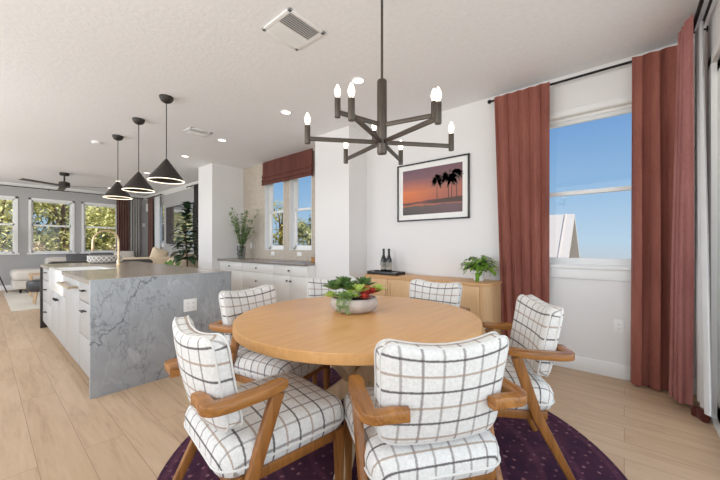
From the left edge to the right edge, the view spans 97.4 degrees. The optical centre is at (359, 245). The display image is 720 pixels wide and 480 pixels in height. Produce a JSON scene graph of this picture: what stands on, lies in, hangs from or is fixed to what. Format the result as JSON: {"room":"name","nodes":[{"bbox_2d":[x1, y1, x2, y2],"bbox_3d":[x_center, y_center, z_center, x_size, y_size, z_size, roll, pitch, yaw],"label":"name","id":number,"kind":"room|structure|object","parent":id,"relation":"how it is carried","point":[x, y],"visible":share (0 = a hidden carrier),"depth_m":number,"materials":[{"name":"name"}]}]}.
{"room":"dining room","nodes":[
{"label":"dining room","id":0,"kind":"room"},
{"bbox_2d":[0,186,147,285],"bbox_3d":[-9.247,-0.230,8.397,0.160,2.820,6.220,0,0,40],"label":"wall","id":1,"kind":"structure","parent":0,"point":[24,260],"depth_m":8.72,"materials":[{"name":"grey paint"}]},
{"bbox_2d":[0,285,13,290],"bbox_3d":[-9.185,1.115,8.334,0.016,0.130,6.204,0,0,40],"label":"baseboard","id":2,"kind":"structure","parent":1,"relation":"attached to","point":[8,287],"depth_m":8.27,"materials":[{"name":"white wood"}]},
{"bbox_2d":[0,195,19,254],"bbox_3d":[-9.434,-0.520,8.080,0.160,1.540,0.995,0,0,40],"label":"window","id":3,"kind":"structure","parent":1,"relation":"in","point":[15,199],"depth_m":8.39,"materials":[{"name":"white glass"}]},
{"bbox_2d":[27,198,75,253],"bbox_3d":[-8.711,-0.520,8.945,0.160,1.540,0.995,0,0,40],"label":"window","id":4,"kind":"structure","parent":1,"relation":"in","point":[30,200],"depth_m":8.94,"materials":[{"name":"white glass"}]},
{"bbox_2d":[0,184,142,198],"bbox_3d":[-9.074,-1.545,8.369,0.141,0.044,5.684,0,0,40],"label":"curtain rod","id":5,"kind":"object","parent":1,"relation":"attached to","point":[0,184],"visible":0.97,"depth_m":8.87,"materials":[{"name":"black metal"}]},
{"bbox_2d":[116,199,128,250],"bbox_3d":[-7.570,-0.197,10.090,0.083,2.713,0.335,0,0,40],"label":"curtain","id":6,"kind":"object","parent":5,"relation":"hanging from","point":[122,206],"visible":0.57,"depth_m":10.09,"materials":[{"name":"red fabric"}]},
{"bbox_2d":[130,198,139,256],"bbox_3d":[-7.364,-0.197,10.335,0.070,2.715,0.275,0,0,40],"label":"curtain","id":7,"kind":"object","parent":5,"relation":"hanging from","point":[134,202],"visible":0.62,"depth_m":10.36,"materials":[{"name":"grey fabric"}]},
{"bbox_2d":[0,181,147,199],"bbox_3d":[-9.151,-1.590,8.316,0.090,0.100,6.220,0,0,40],"label":"trim","id":8,"kind":"structure","parent":1,"relation":"attached to","point":[1,183],"depth_m":8.90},
{"bbox_2d":[80,202,115,253],"bbox_3d":[-8.009,-0.520,9.784,0.160,1.540,0.995,0,0,40],"label":"window","id":9,"kind":"structure","parent":1,"relation":"in","point":[84,204],"depth_m":9.55,"materials":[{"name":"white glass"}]},
{"bbox_2d":[198,163,243,269],"bbox_3d":[-2.967,-0.230,6.756,0.620,2.820,0.680,0,0,40],"label":"wall pillar","id":10,"kind":"structure","parent":0,"point":[220,187],"depth_m":6.51,"materials":[{"name":"white paint"}]},
{"bbox_2d":[315,126,366,293],"bbox_3d":[-0.291,-0.230,4.710,0.688,2.820,0.387,0,0,40],"label":"wall column","id":11,"kind":"structure","parent":0,"point":[340,188],"depth_m":4.53,"materials":[{"name":"white paint"}]},
{"bbox_2d":[0,0,713,195],"bbox_3d":[-3.341,-1.740,2.520,16.760,0.200,7.980,0,0,40],"label":"ceiling","id":12,"kind":"structure","parent":0,"point":[74,74],"depth_m":2.88,"materials":[{"name":"paint"}]},
{"bbox_2d":[19,172,100,190],"bbox_3d":[-6.850,-1.475,7.276,1.259,0.330,1.424,0,0,40],"label":"ceiling fan","id":13,"kind":"object","parent":12,"relation":"hanging from","point":[63,185],"visible":1,"depth_m":7.11,"materials":[{"name":"brown metal"}]},
{"bbox_2d":[91,141,101,144],"bbox_3d":[-4.182,-1.623,5.022,0.130,0.034,0.130,0,0,40],"label":"smoke detector","id":14,"kind":"object","parent":12,"relation":"attached to","point":[93,142],"visible":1,"depth_m":4.99,"materials":[{"name":"white plastic"}]},
{"bbox_2d":[103,134,131,199],"bbox_3d":[-3.634,-1.175,4.743,0.356,0.931,0.356,0,0,40],"label":"pendant lamp","id":15,"kind":"object","parent":12,"relation":"hanging from","point":[115,192],"visible":0.98,"depth_m":4.69,"materials":[{"name":"brown metal"}]},
{"bbox_2d":[122,117,154,192],"bbox_3d":[-2.882,-1.175,4.114,0.356,0.931,0.356,0,0,40],"label":"pendant lamp","id":16,"kind":"object","parent":12,"relation":"hanging from","point":[138,183],"visible":1,"depth_m":4.07,"materials":[{"name":"brown metal"}]},
{"bbox_2d":[147,94,184,183],"bbox_3d":[-2.141,-1.175,3.495,0.356,0.931,0.356,0,0,40],"label":"pendant lamp","id":17,"kind":"object","parent":12,"relation":"hanging from","point":[165,173],"visible":1,"depth_m":3.45,"materials":[{"name":"brown metal"}]},
{"bbox_2d":[183,127,211,136],"bbox_3d":[-2.346,-1.630,4.568,0.260,0.020,0.300,0,0,40],"label":"ceiling vent","id":18,"kind":"object","parent":12,"relation":"in","point":[191,130],"visible":1,"depth_m":4.55,"materials":[{"name":"white metal"}]},
{"bbox_2d":[280,110,291,114],"bbox_3d":[-0.912,-1.639,3.891,0.136,0.014,0.136,0,0,40],"label":"recessed light","id":19,"kind":"object","parent":12,"relation":"in","point":[286,112],"visible":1,"depth_m":3.90,"materials":[{"name":"beige plastic"}]},
{"bbox_2d":[262,7,324,50],"bbox_3d":[-0.506,-1.630,2.411,0.340,0.020,0.340,0,0,40],"label":"ceiling vent","id":20,"kind":"object","parent":12,"relation":"in","point":[291,28],"visible":1,"depth_m":2.39,"materials":[{"name":"white metal"}]},
{"bbox_2d":[351,77,364,83],"bbox_3d":[-0.018,-1.639,3.143,0.136,0.014,0.136,0,0,40],"label":"recessed light","id":21,"kind":"object","parent":12,"relation":"in","point":[356,80],"visible":1,"depth_m":3.14,"materials":[{"name":"beige plastic"}]},
{"bbox_2d":[305,0,453,164],"bbox_3d":[0.140,-1.109,1.997,0.924,1.063,0.922,0,0,40],"label":"chandelier","id":22,"kind":"object","parent":12,"relation":"hanging from","point":[380,140],"visible":1,"depth_m":1.96,"materials":[{"name":"brown metal"}]},
{"bbox_2d":[0,289,719,479],"bbox_3d":[-3.979,1.240,4.096,13.760,0.120,6.380,0,0,40],"label":"floor","id":23,"kind":"structure","parent":0,"point":[51,428],"depth_m":2.12,"materials":[{"name":"brown wood"}]},
{"bbox_2d":[3,291,39,311],"bbox_3d":[-6.621,1.173,7.710,3.450,0.014,2.665,0,0,40],"label":"area rug","id":24,"kind":"object","parent":23,"relation":"on","point":[17,301],"visible":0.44,"depth_m":6.54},
{"bbox_2d":[26,279,39,304],"bbox_3d":[-6.391,0.930,6.387,0.500,0.478,0.500,0,0,40],"label":"footstool","id":25,"kind":"object","parent":24,"relation":"on","point":[32,285],"visible":0.41,"depth_m":6.17,"materials":[{"name":"grey fabric"}]},
{"bbox_2d":[28,273,39,296],"bbox_3d":[-7.427,0.909,7.331,0.360,0.516,0.360,0,0,40],"label":"side table","id":26,"kind":"object","parent":24,"relation":"on","point":[29,274],"visible":0.42,"depth_m":7.17,"materials":[{"name":"brown wood"}]},
{"bbox_2d":[10,257,65,292],"bbox_3d":[-7.894,0.746,8.791,1.130,0.840,2.440,0,0,40],"label":"sectional sofa","id":27,"kind":"object","parent":24,"relation":"on","point":[19,276],"visible":0.25,"depth_m":7.68,"materials":[{"name":"white fabric"}]},
{"bbox_2d":[10,268,39,280],"bbox_3d":[-8.391,0.736,8.150,1.070,0.260,0.820,0,0,40],"label":"cushion","id":28,"kind":"object","parent":27,"relation":"on","point":[20,274],"depth_m":7.69,"materials":[{"name":"beige fabric"}]},
{"bbox_2d":[66,254,88,260],"bbox_3d":[-7.968,0.460,8.944,0.251,0.439,0.500,0,0,30],"label":"cushion","id":29,"kind":"object","parent":27,"relation":"on","point":[69,257],"visible":0.43,"depth_m":8.87,"materials":[{"name":"grey fabric"}]},
{"bbox_2d":[90,253,112,254],"bbox_3d":[-7.626,0.450,9.322,0.520,0.460,0.248,0,0,-42],"label":"cushion","id":30,"kind":"object","parent":27,"relation":"on","point":[90,253],"visible":0.19,"depth_m":9.31,"materials":[{"name":"grey fabric"}]},
{"bbox_2d":[114,251,134,257],"bbox_3d":[-7.260,0.410,9.759,0.248,0.460,0.520,0,0,35],"label":"cushion","id":31,"kind":"object","parent":27,"relation":"on","point":[126,254],"visible":0.34,"depth_m":9.76,"materials":[{"name":"beige fabric"}]},
{"bbox_2d":[123,256,173,263],"bbox_3d":[-5.174,0.721,7.585,0.870,0.890,1.280,0,0,40],"label":"sofa","id":32,"kind":"object","parent":24,"relation":"on","point":[159,260],"visible":0.02,"depth_m":7.41,"materials":[{"name":"fabric"}]},
{"bbox_2d":[150,247,168,256],"bbox_3d":[-4.914,0.250,7.733,0.201,0.412,0.432,0,0,38],"label":"cushion","id":33,"kind":"object","parent":32,"relation":"on","point":[156,252],"visible":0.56,"depth_m":7.66,"materials":[{"name":"beige fabric"}]},
{"bbox_2d":[42,268,50,329],"bbox_3d":[-3.962,0.745,4.538,0.817,0.870,0.840,0,0,40],"label":"base cabinet","id":34,"kind":"object","parent":23,"relation":"on","point":[46,311],"visible":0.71,"depth_m":4.25,"materials":[{"name":"white wood"}]},
{"bbox_2d":[51,276,65,347],"bbox_3d":[-3.234,0.745,3.929,1.078,0.870,0.840,0,0,40],"label":"base cabinet","id":35,"kind":"object","parent":23,"relation":"on","point":[58,302],"visible":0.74,"depth_m":3.54,"materials":[{"name":"white wood"}]},
{"bbox_2d":[57,277,80,365],"bbox_3d":[-2.547,0.745,3.331,0.738,0.870,0.877,0,0,40],"label":"dishwasher","id":36,"kind":"object","parent":23,"relation":"on","point":[72,286],"visible":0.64,"depth_m":3.00,"materials":[{"name":"white metal"}]},
{"bbox_2d":[79,282,88,376],"bbox_3d":[-2.040,0.745,2.931,0.549,0.870,0.840,0,0,40],"label":"base cabinet","id":37,"kind":"object","parent":23,"relation":"on","point":[84,288],"visible":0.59,"depth_m":2.67,"materials":[{"name":"white wood"}]},
{"bbox_2d":[48,259,152,263],"bbox_3d":[-4.599,0.718,5.592,0.870,0.925,1.400,0,0,40],"label":"leather sofa","id":38,"kind":"object","parent":23,"relation":"on","point":[138,260],"visible":0.09,"depth_m":5.13,"materials":[{"name":"black leather"}]},
{"bbox_2d":[40,261,230,398],"bbox_3d":[-2.953,0.725,3.897,3.270,0.910,1.130,0,0,40],"label":"countertop","id":39,"kind":"structure","parent":23,"relation":"on","point":[134,305],"depth_m":2.71,"materials":[{"name":"grey stone"}]},
{"bbox_2d":[49,266,111,296],"bbox_3d":[-3.337,0.409,3.804,0.996,0.262,0.484,0,0,40],"label":"sink","id":40,"kind":"object","parent":39,"relation":"in","point":[55,275],"visible":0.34,"depth_m":3.70,"materials":[{"name":"ceramic"}]},
{"bbox_2d":[87,255,122,262],"bbox_3d":[-3.888,0.212,4.828,0.432,0.115,0.432,0,0,40],"label":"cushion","id":41,"kind":"object","parent":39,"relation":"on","point":[91,258],"visible":0.89,"depth_m":4.67,"materials":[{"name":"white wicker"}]},
{"bbox_2d":[91,230,121,264],"bbox_3d":[-3.331,0.034,4.168,0.142,0.472,0.319,0,0,40],"label":"faucet","id":42,"kind":"object","parent":39,"relation":"on","point":[112,232],"visible":0.98,"depth_m":4.27,"materials":[{"name":"gold metal"}]},
{"bbox_2d":[184,298,196,311],"bbox_3d":[-1.593,0.562,2.968,0.009,0.116,0.118,0,0,40],"label":"wall outlet","id":43,"kind":"object","parent":39,"relation":"attached to","point":[189,304],"visible":1,"depth_m":2.97,"materials":[{"name":"white plastic"}]},
{"bbox_2d":[164,260,181,265],"bbox_3d":[-3.970,0.739,6.431,0.615,0.882,0.545,0,0,-31],"label":"leafy plant","id":44,"kind":"object","parent":23,"relation":"on","point":[169,262],"visible":0.07,"depth_m":6.66,"materials":[{"name":"green plant"}]},
{"bbox_2d":[167,254,197,267],"bbox_3d":[-4.298,0.682,7.608,0.735,0.972,0.768,0,0,40],"label":"armchair","id":45,"kind":"object","parent":23,"relation":"on","point":[183,263],"visible":0.06,"depth_m":7.39,"materials":[{"name":"beige fabric"}]},
{"bbox_2d":[169,201,197,266],"bbox_3d":[-3.803,0.102,7.016,0.910,2.155,0.828,0,0,40],"label":"rubber plant","id":46,"kind":"object","parent":23,"relation":"on","point":[187,205],"visible":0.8,"depth_m":6.93,"materials":[{"name":"green plant"}]},
{"bbox_2d":[219,261,241,290],"bbox_3d":[-2.365,0.744,6.307,0.876,0.872,0.538,0,0,40],"label":"base cabinet","id":47,"kind":"object","parent":23,"relation":"on","point":[235,268],"visible":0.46,"depth_m":6.02,"materials":[{"name":"white wood"}]},
{"bbox_2d":[242,262,274,289],"bbox_3d":[-1.653,0.744,5.711,0.978,0.872,0.538,0,0,40],"label":"base cabinet","id":48,"kind":"object","parent":23,"relation":"on","point":[254,275],"visible":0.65,"depth_m":5.54,"materials":[{"name":"white wood"}]},
{"bbox_2d":[274,264,314,301],"bbox_3d":[-0.951,0.744,5.124,0.848,0.872,0.538,0,0,40],"label":"base cabinet","id":49,"kind":"object","parent":23,"relation":"on","point":[290,281],"visible":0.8,"depth_m":4.91,"materials":[{"name":"white wood"}]},
{"bbox_2d":[217,258,314,265],"bbox_3d":[-1.658,0.289,5.727,2.706,0.038,0.580,0,0,40],"label":"countertop","id":50,"kind":"structure","parent":49,"relation":"on","point":[250,260],"depth_m":5.46,"materials":[{"name":"white stone"}]},
{"bbox_2d":[229,207,257,258],"bbox_3d":[-2.436,-0.237,6.283,0.720,1.011,0.537,0,0,14],"label":"vase","id":51,"kind":"object","parent":50,"relation":"on","point":[242,239],"visible":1,"depth_m":6.30,"materials":[{"name":"clear glass"}]},
{"bbox_2d":[157,367,627,479],"bbox_3d":[0.162,1.175,1.893,2.444,0.010,2.444,0,0,40],"label":"round rug","id":52,"kind":"object","parent":23,"relation":"on","point":[524,453],"visible":0.18,"depth_m":1.72,"materials":[{"name":"purple carpet"}]},
{"bbox_2d":[164,315,344,479],"bbox_3d":[-0.452,0.740,1.380,0.663,0.874,0.604,0,0,-43],"label":"dining chair","id":53,"kind":"object","parent":52,"relation":"on","point":[252,430],"visible":1,"depth_m":1.15,"materials":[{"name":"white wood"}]},
{"bbox_2d":[209,284,329,389],"bbox_3d":[-0.587,0.740,2.140,0.663,0.874,0.604,0,0,29],"label":"dining chair","id":54,"kind":"object","parent":52,"relation":"on","point":[248,365],"visible":0.34,"depth_m":2.00,"materials":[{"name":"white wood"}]},
{"bbox_2d":[307,276,355,384],"bbox_3d":[-0.206,0.740,2.775,0.604,0.874,0.663,0,0,-15],"label":"dining chair","id":55,"kind":"object","parent":52,"relation":"on","point":[314,288],"visible":0.2,"depth_m":2.93,"materials":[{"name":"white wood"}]},
{"bbox_2d":[232,296,482,479],"bbox_3d":[-0.013,0.799,1.981,1.458,0.739,1.458,0,0,40],"label":"dining table","id":56,"kind":"object","parent":52,"relation":"on","point":[304,330],"visible":0.72,"depth_m":1.67,"materials":[{"name":"brown wood"}]},
{"bbox_2d":[321,276,386,314],"bbox_3d":[-0.043,0.316,2.064,0.376,0.228,0.418,0,0,40],"label":"succulent bowl","id":57,"kind":"object","parent":56,"relation":"on","point":[347,302],"visible":1,"depth_m":1.98,"materials":[{"name":"stone"}]},
{"bbox_2d":[344,290,357,294],"bbox_3d":[-0.067,0.298,1.979,0.120,0.041,0.120,0,0,40],"label":"flower","id":58,"kind":"object","parent":57,"relation":"on","point":[349,292],"depth_m":1.95,"materials":[{"name":"green plant"}]},
{"bbox_2d":[349,284,368,292],"bbox_3d":[-0.003,0.270,1.994,0.160,0.056,0.164,0,0,40],"label":"flower","id":59,"kind":"object","parent":57,"relation":"on","point":[359,288],"depth_m":1.99,"materials":[{"name":"green plant"}]},
{"bbox_2d":[371,283,386,290],"bbox_3d":[0.120,0.279,2.076,0.138,0.049,0.136,0,0,40],"label":"flower","id":60,"kind":"object","parent":57,"relation":"on","point":[376,287],"depth_m":2.06,"materials":[{"name":"green plant"}]},
{"bbox_2d":[343,331,526,479],"bbox_3d":[0.229,0.740,1.284,0.604,0.874,0.663,0,0,-13],"label":"dining chair","id":61,"kind":"object","parent":52,"relation":"on","point":[430,412],"visible":1,"depth_m":1.03,"materials":[{"name":"fabric"}]},
{"bbox_2d":[409,279,469,311],"bbox_3d":[0.480,0.740,2.517,0.604,0.874,0.663,0,0,43],"label":"dining chair","id":62,"kind":"object","parent":52,"relation":"on","point":[446,293],"visible":0.21,"depth_m":2.64,"materials":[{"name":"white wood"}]},
{"bbox_2d":[482,294,575,479],"bbox_3d":[0.754,0.740,1.788,0.663,0.874,0.604,0,0,8],"label":"dining chair","id":63,"kind":"object","parent":52,"relation":"on","point":[535,328],"visible":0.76,"depth_m":1.54,"materials":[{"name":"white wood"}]},
{"bbox_2d":[365,274,501,334],"bbox_3d":[0.776,0.780,3.758,1.638,0.800,0.438,0,0,40],"label":"sideboard","id":64,"kind":"object","parent":23,"relation":"on","point":[483,298],"visible":0.3,"depth_m":3.26,"materials":[{"name":"brown wood"}]},
{"bbox_2d":[367,270,404,275],"bbox_3d":[0.340,0.360,4.148,0.462,0.040,0.222,0,0,40],"label":"serving tray","id":65,"kind":"object","parent":64,"relation":"on","point":[378,272],"visible":0.99,"depth_m":4.07,"materials":[{"name":"black plastic"}]},
{"bbox_2d":[381,249,385,271],"bbox_3d":[0.318,0.207,4.238,0.078,0.324,0.078,0,0,40],"label":"wine bottle","id":66,"kind":"object","parent":65,"relation":"on","point":[383,258],"visible":0.79,"depth_m":4.21,"materials":[{"name":"glass"}]},
{"bbox_2d":[386,249,391,271],"bbox_3d":[0.381,0.207,4.159,0.078,0.324,0.078,0,0,40],"label":"wine bottle","id":67,"kind":"object","parent":65,"relation":"on","point":[388,259],"visible":0.82,"depth_m":4.13,"materials":[{"name":"glass"}]},
{"bbox_2d":[460,255,498,281],"bbox_3d":[1.259,0.261,3.369,0.428,0.310,0.355,0,0,40],"label":"pothos","id":68,"kind":"object","parent":64,"relation":"on","point":[478,267],"visible":0.99,"depth_m":3.31,"materials":[{"name":"green plant"}]},
{"bbox_2d":[473,270,483,280],"bbox_3d":[1.268,0.326,3.372,0.111,0.108,0.111,0,0,40],"label":"pot","id":69,"kind":"object","parent":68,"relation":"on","point":[480,274],"depth_m":3.32,"materials":[{"name":"white ceramic"}]},
{"bbox_2d":[153,38,695,377],"bbox_3d":[-2.207,-0.230,6.668,13.180,2.820,0.160,0,0,40],"label":"wall","id":70,"kind":"structure","parent":0,"point":[591,307],"depth_m":3.66,"materials":[{"name":"white paint"}]},
{"bbox_2d":[160,203,164,246],"bbox_3d":[-6.276,-0.632,10.009,0.690,1.375,0.155,0,0,40],"label":"window","id":71,"kind":"structure","parent":70,"relation":"in","point":[162,243],"depth_m":10.18,"materials":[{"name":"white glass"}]},
{"bbox_2d":[146,181,197,197],"bbox_3d":[-5.118,-1.590,8.939,5.480,0.100,0.090,0,0,40],"label":"trim","id":72,"kind":"structure","parent":70,"relation":"attached to","point":[183,187],"depth_m":9.10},
{"bbox_2d":[166,202,193,243],"bbox_3d":[-5.082,-0.585,8.920,1.920,1.090,0.073,0,0,40],"label":"television","id":73,"kind":"object","parent":70,"relation":"attached to","point":[171,217],"visible":0.67,"depth_m":9.08,"materials":[{"name":"black plastic"}]},
{"bbox_2d":[265,184,282,249],"bbox_3d":[-1.615,-0.618,6.165,0.599,1.405,0.154,0,0,40],"label":"window","id":74,"kind":"structure","parent":70,"relation":"in","point":[269,189],"depth_m":6.33,"materials":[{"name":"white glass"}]},
{"bbox_2d":[261,148,314,185],"bbox_3d":[-1.359,-1.405,5.795,1.460,0.470,0.092,0,0,40],"label":"roman shade","id":75,"kind":"object","parent":70,"relation":"attached to","point":[297,165],"visible":1,"depth_m":5.70,"materials":[{"name":"fabric"}]},
{"bbox_2d":[290,176,311,249],"bbox_3d":[-1.012,-0.618,5.660,0.603,1.405,0.154,0,0,40],"label":"window","id":76,"kind":"structure","parent":70,"relation":"in","point":[294,184],"depth_m":5.83,"materials":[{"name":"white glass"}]},
{"bbox_2d":[397,153,469,221],"bbox_3d":[0.886,-0.687,3.958,0.982,0.748,0.030,0,0,40],"label":"framed picture","id":77,"kind":"object","parent":70,"relation":"attached to","point":[436,189],"visible":1,"depth_m":3.92,"materials":[{"name":"multicoloured paper"}]},
{"bbox_2d":[403,161,462,215],"bbox_3d":[0.893,-0.687,3.951,0.835,0.584,0.001,0,0,40],"label":"print","id":78,"kind":"object","parent":77,"relation":"attached to","point":[434,189],"depth_m":3.93},
{"bbox_2d":[487,60,631,103],"bbox_3d":[2.002,-1.555,2.972,1.542,0.044,0.112,0,0,40],"label":"curtain rod","id":79,"kind":"object","parent":70,"relation":"attached to","point":[627,62],"visible":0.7,"depth_m":2.86,"materials":[{"name":"black metal"}]},
{"bbox_2d":[494,82,549,338],"bbox_3d":[1.646,-0.210,3.223,0.514,2.750,0.114,0,0,40],"label":"curtain","id":80,"kind":"object","parent":79,"relation":"hanging from","point":[522,117],"visible":0.74,"depth_m":3.19,"materials":[{"name":"fabric"}]},
{"bbox_2d":[630,45,677,390],"bbox_3d":[2.410,-0.209,2.563,0.330,2.748,0.100,0,0,40],"label":"curtain","id":81,"kind":"object","parent":79,"relation":"hanging from","point":[654,74],"visible":0.88,"depth_m":2.57,"materials":[{"name":"fabric"}]},
{"bbox_2d":[549,95,631,281],"bbox_3d":[2.108,-0.495,3.005,1.220,1.620,0.165,0,0,40],"label":"window","id":82,"kind":"structure","parent":70,"relation":"in","point":[578,268],"depth_m":2.95,"materials":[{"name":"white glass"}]},
{"bbox_2d":[614,319,623,333],"bbox_3d":[2.292,0.720,2.796,0.072,0.116,0.009,0,0,40],"label":"wall outlet","id":83,"kind":"object","parent":70,"relation":"attached to","point":[618,324],"visible":1,"depth_m":2.79,"materials":[{"name":"white plastic"}]},
{"bbox_2d":[553,356,695,394],"bbox_3d":[1.381,1.115,3.554,3.360,0.130,0.016,0,0,40],"label":"baseboard","id":84,"kind":"structure","parent":70,"relation":"attached to","point":[609,369],"depth_m":2.87,"materials":[{"name":"white wood"}]},
{"bbox_3d":[-6.527,-1.545,10.083,1.333,0.044,0.142,0,0,40],"label":"curtain rod","id":85,"kind":"object","parent":70,"relation":"attached to","visible":0},
{"bbox_2d":[148,197,152,256],"bbox_3d":[-6.789,-0.197,10.237,0.454,2.714,0.087,0,0,40],"label":"curtain","id":86,"kind":"object","parent":85,"relation":"hanging from","point":[150,200],"visible":0.62,"depth_m":10.16,"materials":[{"name":"fabric"}]},
{"bbox_2d":[154,196,159,247],"bbox_3d":[-6.385,-0.628,9.940,0.453,1.816,0.040,0,0,40],"label":"sheer curtain","id":87,"kind":"object","parent":85,"relation":"hanging from","point":[156,199],"visible":0.87,"depth_m":9.87,"materials":[{"name":"white fabric"}]},
{"bbox_3d":[-3.899,-1.545,7.886,1.783,0.044,0.142,0,0,40],"label":"curtain rod","id":88,"kind":"object","parent":70,"relation":"attached to","visible":0},
{"bbox_2d":[194,184,197,257],"bbox_3d":[-4.142,-0.198,8.025,0.354,2.716,0.073,0,0,40],"label":"curtain","id":89,"kind":"object","parent":88,"relation":"hanging from","point":[195,186],"visible":0.26,"depth_m":8.02,"materials":[{"name":"grey fabric"}]},
{"bbox_2d":[704,0,719,193],"bbox_3d":[0.741,-0.230,0.045,0.160,2.820,6.220,0,0,40],"label":"wall","id":90,"kind":"structure","parent":0,"point":[711,37],"depth_m":2.22,"materials":[{"name":"white paint"}]},
{"bbox_2d":[693,0,712,33],"bbox_3d":[1.506,-1.555,1.164,0.104,0.044,3.002,0,0,40],"label":"curtain rod","id":91,"kind":"object","parent":90,"relation":"attached to","point":[700,4],"visible":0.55,"depth_m":2.11,"materials":[{"name":"black metal"}]},
{"bbox_2d":[669,14,709,422],"bbox_3d":[2.325,-0.205,2.240,0.094,2.769,0.321,0,0,14],"label":"curtain","id":92,"kind":"object","parent":91,"relation":"hanging from","point":[682,250],"visible":0.99,"depth_m":2.25,"materials":[{"name":"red fabric"}]},
{"bbox_2d":[695,20,711,416],"bbox_3d":[2.332,-0.238,2.150,0.050,2.625,0.434,0,0,40],"label":"sheer curtain","id":93,"kind":"object","parent":91,"relation":"hanging from","point":[702,280],"visible":1,"depth_m":2.12,"materials":[{"name":"white fabric"}]},
{"bbox_2d":[708,36,719,437],"bbox_3d":[0.991,-0.050,0.384,0.132,2.460,4.660,0,0,40],"label":"door","id":94,"kind":"structure","parent":90,"relation":"in","point":[714,60],"depth_m":2.11,"materials":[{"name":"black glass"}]},
{"label":"outside","id":95,"kind":"structure","parent":0,"visible":0},
{"bbox_3d":[-7.672,4.480,6.415,120.000,0.200,120.000,0,0,40],"label":"ground","id":96,"kind":"structure","parent":95,"visible":0},
{"bbox_2d":[0,200,12,248],"bbox_3d":[-17.321,0.422,13.912,4.122,7.929,4.686,0,0,-34],"label":"tree","id":97,"kind":"object","parent":96,"relation":"on","point":[10,220],"visible":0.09,"depth_m":13.89,"materials":[{"name":"green plant"}]},
{"bbox_2d":[0,241,49,251],"bbox_3d":[-11.964,2.122,10.966,2.342,4.543,2.089,0,0,-42],"label":"tree","id":98,"kind":"object","parent":96,"relation":"on","point":[38,246],"visible":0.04,"depth_m":11.57,"materials":[{"name":"green plant"}]},
{"bbox_2d":[0,199,62,251],"bbox_3d":[-13.920,0.599,11.899,3.690,7.578,3.119,0,0,-10],"label":"tree","id":99,"kind":"object","parent":96,"relation":"on","point":[4,204],"visible":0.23,"depth_m":12.03,"materials":[{"name":"green plant"}]},
{"bbox_2d":[1,202,97,251],"bbox_3d":[-17.393,-0.372,16.784,5.481,9.517,5.061,0,0,22],"label":"tree","id":100,"kind":"object","parent":96,"relation":"on","point":[45,230],"visible":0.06,"depth_m":16.97,"materials":[{"name":"green plant"}]},
{"bbox_2d":[9,202,114,250],"bbox_3d":[-13.069,0.544,14.336,3.261,7.688,3.826,0,0,45],"label":"tree","id":101,"kind":"object","parent":96,"relation":"on","point":[62,236],"visible":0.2,"depth_m":14.04,"materials":[{"name":"green plant"}]},
{"bbox_2d":[33,203,113,250],"bbox_3d":[-15.067,0.083,16.559,3.859,8.609,4.474,0,0,24],"label":"tree","id":102,"kind":"object","parent":96,"relation":"on","point":[104,239],"visible":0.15,"depth_m":16.60,"materials":[{"name":"green plant"}]},
{"bbox_2d":[41,207,115,250],"bbox_3d":[-15.688,-0.398,19.272,5.434,9.568,6.111,0,0,2],"label":"tree","id":103,"kind":"object","parent":96,"relation":"on","point":[97,207],"visible":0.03,"depth_m":18.47,"materials":[{"name":"green plant"}]},
{"bbox_2d":[85,206,163,250],"bbox_3d":[-11.136,0.647,15.127,4.208,7.482,3.199,0,0,5],"label":"tree","id":104,"kind":"object","parent":96,"relation":"on","point":[109,215],"visible":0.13,"depth_m":14.51,"materials":[{"name":"green plant"}]},
{"bbox_2d":[163,206,163,240],"bbox_3d":[-11.083,0.694,17.990,3.837,7.388,4.419,0,0,-26],"label":"tree","id":105,"kind":"object","parent":96,"relation":"on","point":[163,206],"visible":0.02,"depth_m":17.63,"materials":[{"name":"green plant"}]},
{"bbox_2d":[273,200,308,244],"bbox_3d":[-3.569,1.147,15.189,2.523,6.484,1.955,0,0,-17],"label":"tree","id":106,"kind":"object","parent":96,"relation":"on","point":[280,232],"visible":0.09,"depth_m":15.00,"materials":[{"name":"green plant"}]},
{"bbox_2d":[298,214,310,244],"bbox_3d":[-1.891,1.387,13.783,2.455,6.006,1.761,0,0,-20],"label":"tree","id":107,"kind":"object","parent":96,"relation":"on","point":[303,229],"visible":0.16,"depth_m":13.54,"materials":[{"name":"green plant"}]},
{"bbox_2d":[549,213,579,257],"bbox_3d":[3.143,1.722,11.710,8.000,5.315,6.400,0,0,40],"label":"house","id":108,"kind":"structure","parent":96,"relation":"on","point":[563,231],"depth_m":8.92,"materials":[{"name":"metal"}]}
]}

